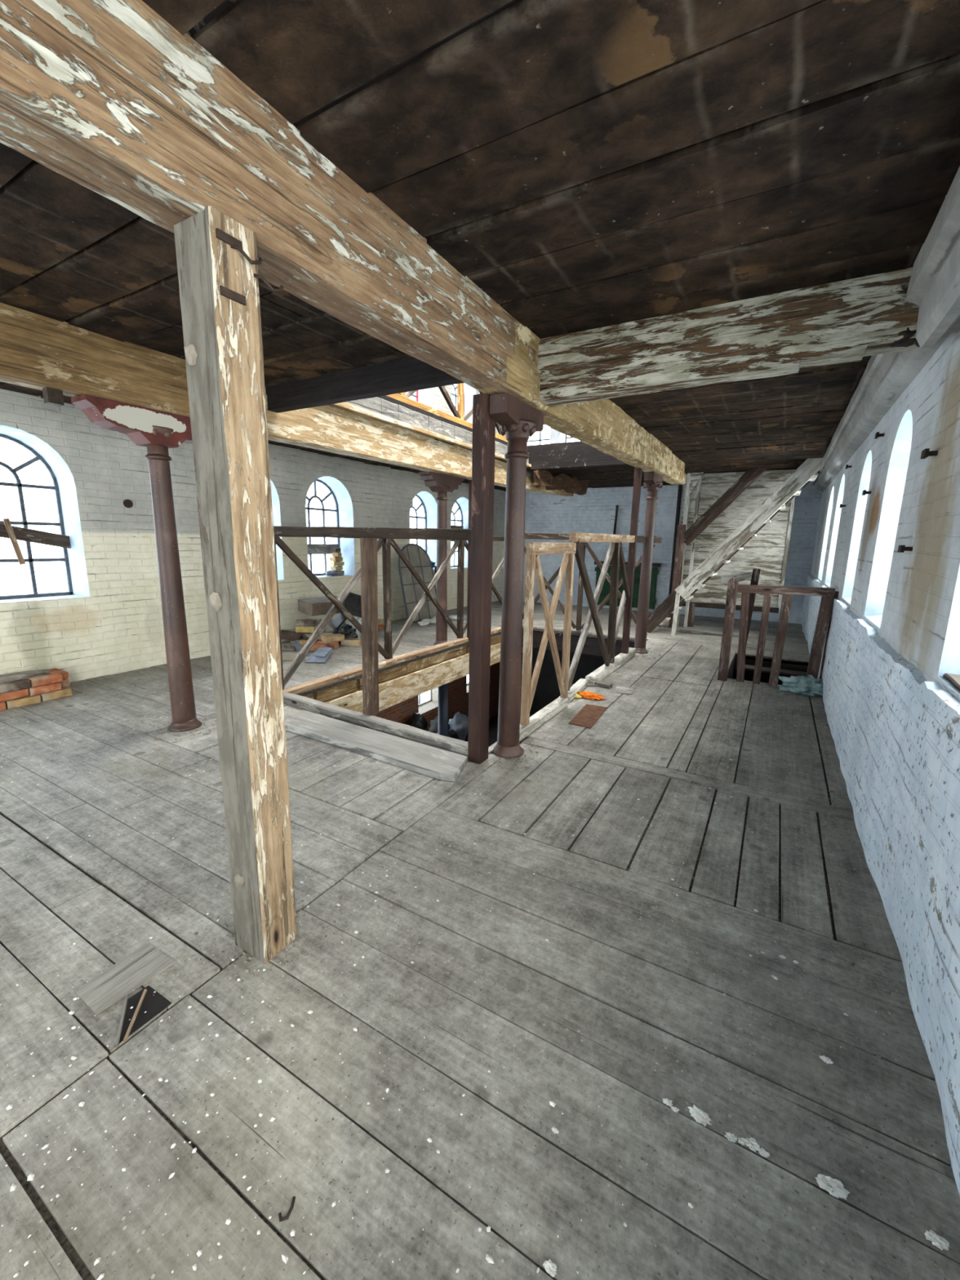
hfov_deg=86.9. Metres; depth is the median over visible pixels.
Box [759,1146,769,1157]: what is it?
chunk
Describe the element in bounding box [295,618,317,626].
brick
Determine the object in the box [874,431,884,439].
wall bracket
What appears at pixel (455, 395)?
window
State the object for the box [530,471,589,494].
splintered timber
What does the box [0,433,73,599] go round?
window
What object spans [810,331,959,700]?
wall
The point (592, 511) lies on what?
wall
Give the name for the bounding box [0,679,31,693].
brick
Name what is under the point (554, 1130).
chunk
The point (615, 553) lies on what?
guard rail
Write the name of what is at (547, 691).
wall
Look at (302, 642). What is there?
brick
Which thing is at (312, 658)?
sheet
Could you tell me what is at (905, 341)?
bracket
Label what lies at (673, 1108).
chunk
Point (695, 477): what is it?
bracket
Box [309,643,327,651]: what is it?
brick
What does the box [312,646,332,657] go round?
sheet
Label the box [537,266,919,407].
cross beam
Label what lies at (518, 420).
column
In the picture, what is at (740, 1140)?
chunk
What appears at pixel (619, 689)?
wood block
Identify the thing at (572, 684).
wood block
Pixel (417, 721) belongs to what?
sack
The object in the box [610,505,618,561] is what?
batten
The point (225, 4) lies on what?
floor
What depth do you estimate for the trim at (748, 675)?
7.05 m
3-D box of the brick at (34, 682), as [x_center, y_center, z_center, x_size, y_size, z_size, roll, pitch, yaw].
[-3.985,0.367,4.640,0.114,0.076,0.231,7,13,30]
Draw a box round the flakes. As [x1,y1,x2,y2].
[0,621,876,1279]
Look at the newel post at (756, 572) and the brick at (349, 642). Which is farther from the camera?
the brick at (349, 642)
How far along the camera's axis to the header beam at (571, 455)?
8.36 m
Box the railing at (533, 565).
[520,542,576,726]
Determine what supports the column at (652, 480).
on the floor at (649, 1020)
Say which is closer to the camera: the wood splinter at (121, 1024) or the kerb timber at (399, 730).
the wood splinter at (121, 1024)
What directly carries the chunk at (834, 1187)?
on the floor at (649, 1020)
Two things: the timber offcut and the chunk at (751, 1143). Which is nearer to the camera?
the chunk at (751, 1143)
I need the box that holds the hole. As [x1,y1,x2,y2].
[114,985,171,1047]
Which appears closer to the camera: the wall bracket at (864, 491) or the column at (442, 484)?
the wall bracket at (864, 491)
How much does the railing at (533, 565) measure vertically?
1.403 m
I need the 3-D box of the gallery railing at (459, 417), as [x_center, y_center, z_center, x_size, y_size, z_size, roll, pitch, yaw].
[-0.494,-3.395,6.492,0.141,1.163,4.803,7,13,29]
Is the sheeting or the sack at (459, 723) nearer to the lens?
the sheeting
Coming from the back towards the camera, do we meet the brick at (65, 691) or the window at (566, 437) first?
the window at (566, 437)
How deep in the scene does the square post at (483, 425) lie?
3.26 m
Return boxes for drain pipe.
[668,484,682,595]
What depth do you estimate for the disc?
5.47 m
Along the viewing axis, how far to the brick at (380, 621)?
8.48 m
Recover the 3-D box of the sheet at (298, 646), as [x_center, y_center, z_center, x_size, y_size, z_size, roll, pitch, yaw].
[-2.364,0.092,6.591,0.165,0.150,0.144,7,13,29]
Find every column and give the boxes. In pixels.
[71,394,201,732]
[417,471,463,644]
[438,683,448,736]
[488,392,543,758]
[634,471,662,653]
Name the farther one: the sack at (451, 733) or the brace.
the sack at (451, 733)
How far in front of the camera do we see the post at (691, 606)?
9.42 m
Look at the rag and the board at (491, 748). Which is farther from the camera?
the rag
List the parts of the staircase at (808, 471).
newel post, handrail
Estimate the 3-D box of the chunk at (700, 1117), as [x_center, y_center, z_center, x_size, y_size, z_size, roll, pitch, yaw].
[0.584,1.266,1.348,0.063,0.020,0.036,7,13,29]
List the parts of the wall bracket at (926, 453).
plate, arm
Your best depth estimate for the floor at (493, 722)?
12.39 m
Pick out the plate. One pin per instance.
(589, 714)
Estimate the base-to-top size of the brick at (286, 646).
0.092 m
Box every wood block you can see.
[572,684,598,686]
[595,680,612,688]
[616,686,633,693]
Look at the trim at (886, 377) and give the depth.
3.74 m
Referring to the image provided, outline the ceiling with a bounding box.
[0,0,959,491]
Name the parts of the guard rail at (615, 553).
rail, post, rail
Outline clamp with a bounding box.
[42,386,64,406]
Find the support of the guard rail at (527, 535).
on the floor at (649, 1020)
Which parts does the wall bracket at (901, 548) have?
plate, arm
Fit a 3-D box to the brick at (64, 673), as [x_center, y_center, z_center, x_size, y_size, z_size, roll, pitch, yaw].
[-4.048,0.327,4.836,0.226,0.078,0.116,7,13,28]
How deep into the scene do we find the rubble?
9.27 m
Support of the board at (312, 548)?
attached to the wall at (112, 622)
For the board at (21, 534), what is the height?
0.312 m
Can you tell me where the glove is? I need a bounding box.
[573,690,606,700]
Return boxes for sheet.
[292,640,302,652]
[305,651,332,662]
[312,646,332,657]
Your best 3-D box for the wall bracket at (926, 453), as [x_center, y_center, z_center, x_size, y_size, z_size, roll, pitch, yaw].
[2.068,-0.852,2.313,0.070,0.036,0.070,7,13,29]
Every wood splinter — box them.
[115,996,128,1048]
[123,989,146,1041]
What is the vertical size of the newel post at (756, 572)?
1.327 m
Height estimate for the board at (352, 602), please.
0.412 m
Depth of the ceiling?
1.71 m
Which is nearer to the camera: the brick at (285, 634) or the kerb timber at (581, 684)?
the kerb timber at (581, 684)
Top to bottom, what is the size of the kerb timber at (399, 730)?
0.097 m
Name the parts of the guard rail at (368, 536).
post, rail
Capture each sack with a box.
[408,711,427,730]
[428,715,438,733]
[436,724,461,740]
[448,711,468,741]
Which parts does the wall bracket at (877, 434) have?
plate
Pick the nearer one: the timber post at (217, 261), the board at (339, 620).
the timber post at (217, 261)
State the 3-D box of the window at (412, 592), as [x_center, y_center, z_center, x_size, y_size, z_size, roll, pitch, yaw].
[-1.169,-1.099,9.645,0.334,1.455,1.030,7,13,29]
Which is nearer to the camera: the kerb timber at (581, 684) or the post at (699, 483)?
the kerb timber at (581, 684)
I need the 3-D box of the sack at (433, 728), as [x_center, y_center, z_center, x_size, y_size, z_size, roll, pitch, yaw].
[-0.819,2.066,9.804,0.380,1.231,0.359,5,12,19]
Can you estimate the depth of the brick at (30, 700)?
4.46 m
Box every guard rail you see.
[272,525,471,715]
[273,534,504,689]
[522,533,657,635]
[568,532,662,690]
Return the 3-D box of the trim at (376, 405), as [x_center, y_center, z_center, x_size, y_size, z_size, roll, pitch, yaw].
[-0.525,-2.698,6.468,0.109,0.180,5.218,7,13,29]
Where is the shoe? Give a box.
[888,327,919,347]
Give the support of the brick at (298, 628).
on the brick at (301, 633)
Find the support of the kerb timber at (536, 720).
on the floor at (649, 1020)
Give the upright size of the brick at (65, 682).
0.075 m
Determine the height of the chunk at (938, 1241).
0.015 m
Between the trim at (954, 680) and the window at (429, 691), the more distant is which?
the window at (429, 691)
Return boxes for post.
[173,205,297,963]
[466,480,471,640]
[467,393,495,764]
[621,467,642,653]
[676,472,691,626]
[683,475,702,626]
[687,603,694,626]
[733,568,760,669]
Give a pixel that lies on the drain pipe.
(680, 486)
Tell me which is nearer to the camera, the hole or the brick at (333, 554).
the hole
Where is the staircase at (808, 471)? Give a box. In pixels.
[647,457,824,635]
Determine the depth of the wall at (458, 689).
11.44 m
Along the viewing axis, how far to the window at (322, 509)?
8.22 m
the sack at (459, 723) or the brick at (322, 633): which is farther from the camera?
the sack at (459, 723)
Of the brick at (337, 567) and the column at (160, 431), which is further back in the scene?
the brick at (337, 567)
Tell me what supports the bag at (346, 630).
on the floor at (649, 1020)
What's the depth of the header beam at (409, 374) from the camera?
3.78 m
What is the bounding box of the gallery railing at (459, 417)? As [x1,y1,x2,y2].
[386,382,507,441]
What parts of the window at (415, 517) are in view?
frame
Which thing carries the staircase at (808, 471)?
on the floor at (649, 1020)
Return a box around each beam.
[0,0,685,484]
[0,302,573,496]
[266,356,462,413]
[323,641,523,712]
[521,629,634,657]
[526,441,628,471]
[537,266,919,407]
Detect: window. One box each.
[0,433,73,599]
[306,479,339,575]
[397,543,436,622]
[404,390,417,401]
[409,494,426,552]
[418,689,431,706]
[450,501,462,567]
[452,384,464,411]
[527,423,550,444]
[564,434,573,442]
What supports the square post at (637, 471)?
on the floor at (649, 1020)
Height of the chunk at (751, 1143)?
0.013 m
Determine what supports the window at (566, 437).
in the wall at (592, 511)
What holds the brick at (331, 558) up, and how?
on the brick at (331, 563)
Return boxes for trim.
[282,626,501,693]
[303,634,501,702]
[328,402,531,467]
[345,396,528,462]
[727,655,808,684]
[811,333,950,494]
[905,165,959,349]
[942,673,959,691]
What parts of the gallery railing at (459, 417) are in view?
post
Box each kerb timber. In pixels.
[282,691,467,756]
[519,697,568,741]
[559,679,588,703]
[585,647,635,684]
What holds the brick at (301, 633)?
on the brick
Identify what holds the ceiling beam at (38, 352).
attached to the ceiling
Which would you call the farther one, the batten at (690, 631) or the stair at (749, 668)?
the batten at (690, 631)
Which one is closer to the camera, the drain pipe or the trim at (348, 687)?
the trim at (348, 687)
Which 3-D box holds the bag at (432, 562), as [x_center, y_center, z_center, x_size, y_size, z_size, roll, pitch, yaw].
[-1.065,-1.452,10.449,0.315,0.399,0.421,7,13,29]
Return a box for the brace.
[720,571,751,583]
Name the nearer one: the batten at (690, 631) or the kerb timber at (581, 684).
the kerb timber at (581, 684)
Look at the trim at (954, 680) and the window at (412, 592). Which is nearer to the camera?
the trim at (954, 680)
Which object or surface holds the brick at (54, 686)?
on the brick at (65, 691)
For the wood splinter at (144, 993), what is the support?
on the hole
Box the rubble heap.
[317,618,346,632]
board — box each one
[0,523,71,548]
[0,669,50,683]
[75,942,176,1014]
[284,710,467,781]
[307,543,339,553]
[331,613,346,627]
[343,592,361,617]
[450,524,463,541]
[488,741,497,754]
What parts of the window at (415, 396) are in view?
frame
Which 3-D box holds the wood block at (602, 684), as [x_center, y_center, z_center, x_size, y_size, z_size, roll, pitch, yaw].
[1.297,0.472,5.414,0.220,0.041,0.082,11,15,41]
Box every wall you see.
[0,382,505,682]
[373,661,500,731]
[504,426,822,623]
[520,647,604,716]
[680,469,795,613]
[801,573,959,1195]
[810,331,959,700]
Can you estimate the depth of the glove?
4.97 m
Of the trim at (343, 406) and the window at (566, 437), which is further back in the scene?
the window at (566, 437)
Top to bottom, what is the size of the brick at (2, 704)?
0.076 m
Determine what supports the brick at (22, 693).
on the brick at (30, 700)
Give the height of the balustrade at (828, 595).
1.158 m
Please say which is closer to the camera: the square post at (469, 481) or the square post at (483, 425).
the square post at (483, 425)
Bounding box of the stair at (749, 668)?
[744,664,806,676]
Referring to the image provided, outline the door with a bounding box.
[594,560,660,608]
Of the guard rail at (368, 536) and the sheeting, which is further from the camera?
the sheeting
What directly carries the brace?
attached to the newel post at (756, 572)
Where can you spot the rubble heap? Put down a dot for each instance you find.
(330, 628)
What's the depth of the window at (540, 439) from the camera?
12.46 m
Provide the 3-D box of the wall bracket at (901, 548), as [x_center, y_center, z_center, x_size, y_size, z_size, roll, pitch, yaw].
[2.140,-0.455,2.532,0.070,0.036,0.070,7,13,29]
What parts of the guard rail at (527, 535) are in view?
post, rail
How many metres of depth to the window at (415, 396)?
9.90 m
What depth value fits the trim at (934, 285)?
1.95 m
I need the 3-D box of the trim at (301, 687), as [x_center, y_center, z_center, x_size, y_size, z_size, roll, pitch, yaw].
[-0.661,0.132,7.053,0.092,0.089,5.280,7,13,29]
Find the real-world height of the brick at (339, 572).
0.073 m
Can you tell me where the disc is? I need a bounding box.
[123,499,133,507]
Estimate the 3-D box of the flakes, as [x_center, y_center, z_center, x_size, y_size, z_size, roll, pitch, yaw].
[-0.272,0.505,5.188,6.351,0.006,8.001,7,13,29]
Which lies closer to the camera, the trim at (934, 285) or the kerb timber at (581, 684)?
the trim at (934, 285)
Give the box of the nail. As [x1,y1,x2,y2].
[278,1195,295,1222]
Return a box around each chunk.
[542,1258,556,1277]
[551,1126,559,1133]
[662,1097,672,1106]
[671,1106,679,1112]
[687,1104,711,1126]
[724,1132,737,1142]
[737,1137,746,1145]
[742,1137,760,1151]
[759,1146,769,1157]
[814,1173,849,1199]
[819,1055,833,1063]
[924,1229,950,1250]
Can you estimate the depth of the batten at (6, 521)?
4.85 m
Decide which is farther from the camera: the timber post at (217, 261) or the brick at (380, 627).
the brick at (380, 627)
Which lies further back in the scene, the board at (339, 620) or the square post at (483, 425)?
the board at (339, 620)
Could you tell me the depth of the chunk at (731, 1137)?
1.30 m
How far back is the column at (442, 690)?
7.64 m
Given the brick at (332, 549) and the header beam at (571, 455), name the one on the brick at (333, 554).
the brick at (332, 549)
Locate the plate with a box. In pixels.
[568,704,607,728]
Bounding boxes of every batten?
[2,518,26,564]
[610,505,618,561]
[679,628,733,636]
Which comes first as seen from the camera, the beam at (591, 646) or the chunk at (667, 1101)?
the chunk at (667, 1101)
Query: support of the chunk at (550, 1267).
on the floor at (649, 1020)
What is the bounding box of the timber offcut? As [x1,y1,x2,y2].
[297,595,343,615]
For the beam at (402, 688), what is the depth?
6.73 m
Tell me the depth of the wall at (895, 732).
1.85 m
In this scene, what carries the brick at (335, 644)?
on the floor at (649, 1020)
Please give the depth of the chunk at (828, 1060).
1.50 m
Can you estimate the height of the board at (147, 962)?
0.004 m
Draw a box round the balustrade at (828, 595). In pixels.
[717,577,839,686]
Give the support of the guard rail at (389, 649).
on the trim at (301, 687)
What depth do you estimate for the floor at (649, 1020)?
1.65 m
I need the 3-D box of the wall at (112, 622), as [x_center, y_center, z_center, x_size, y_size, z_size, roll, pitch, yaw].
[-3.321,-2.857,6.500,0.460,6.400,15.000,7,13,29]
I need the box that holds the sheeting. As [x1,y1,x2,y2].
[347,615,361,638]
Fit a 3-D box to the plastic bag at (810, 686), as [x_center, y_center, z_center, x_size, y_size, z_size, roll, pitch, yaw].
[3.396,0.464,5.241,0.547,0.193,0.258,7,13,29]
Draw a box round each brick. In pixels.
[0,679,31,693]
[0,688,29,702]
[0,701,5,710]
[4,694,40,709]
[26,673,62,688]
[27,682,62,695]
[38,687,72,702]
[48,667,68,679]
[60,678,70,687]
[280,629,301,640]
[281,641,296,650]
[282,651,305,660]
[290,640,307,648]
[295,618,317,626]
[295,625,317,632]
[297,632,312,638]
[303,634,321,643]
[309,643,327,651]
[311,631,333,639]
[315,640,338,648]
[321,633,344,642]
[329,556,342,561]
[329,561,343,566]
[329,565,342,570]
[330,547,341,552]
[331,552,342,556]
[335,570,344,575]
[340,637,361,645]
[377,618,383,625]
[377,624,383,630]
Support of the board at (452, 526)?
attached to the window at (459, 508)
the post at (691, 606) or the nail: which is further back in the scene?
the post at (691, 606)
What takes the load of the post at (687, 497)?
on the floor at (649, 1020)
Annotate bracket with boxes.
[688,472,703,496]
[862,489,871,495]
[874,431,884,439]
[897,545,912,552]
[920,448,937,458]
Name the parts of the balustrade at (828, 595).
newel post, rail, post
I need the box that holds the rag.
[324,569,337,576]
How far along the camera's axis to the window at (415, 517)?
10.43 m
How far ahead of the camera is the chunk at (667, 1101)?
1.38 m
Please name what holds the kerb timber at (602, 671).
on the floor at (649, 1020)
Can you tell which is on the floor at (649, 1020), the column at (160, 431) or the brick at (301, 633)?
the column at (160, 431)
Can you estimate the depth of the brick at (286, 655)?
6.28 m
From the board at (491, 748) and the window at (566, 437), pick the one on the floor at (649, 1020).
the board at (491, 748)
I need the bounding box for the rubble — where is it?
[417,614,457,625]
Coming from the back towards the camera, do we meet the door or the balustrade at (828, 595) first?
the door
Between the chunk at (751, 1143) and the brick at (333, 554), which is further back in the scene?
the brick at (333, 554)
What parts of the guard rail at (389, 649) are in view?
post, post, rail, post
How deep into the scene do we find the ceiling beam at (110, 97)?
1.44 m
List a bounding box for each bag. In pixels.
[332,623,358,644]
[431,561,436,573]
[778,674,822,696]
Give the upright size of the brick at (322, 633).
0.110 m
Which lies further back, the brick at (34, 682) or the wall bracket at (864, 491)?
the brick at (34, 682)
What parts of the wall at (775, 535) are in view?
rail, rail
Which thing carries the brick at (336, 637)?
on the brick at (335, 644)
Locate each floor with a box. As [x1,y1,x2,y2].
[0,0,528,452]
[0,600,959,1279]
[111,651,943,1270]
[465,714,520,753]
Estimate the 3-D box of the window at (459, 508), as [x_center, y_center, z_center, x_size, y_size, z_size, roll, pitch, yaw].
[-0.663,-2.418,11.479,0.050,1.555,0.970,7,13,29]
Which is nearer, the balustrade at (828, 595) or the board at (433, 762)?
the board at (433, 762)
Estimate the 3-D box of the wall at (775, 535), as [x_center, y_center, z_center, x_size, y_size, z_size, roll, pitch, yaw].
[4.508,-1.715,8.886,1.921,2.377,0.102,7,13,29]

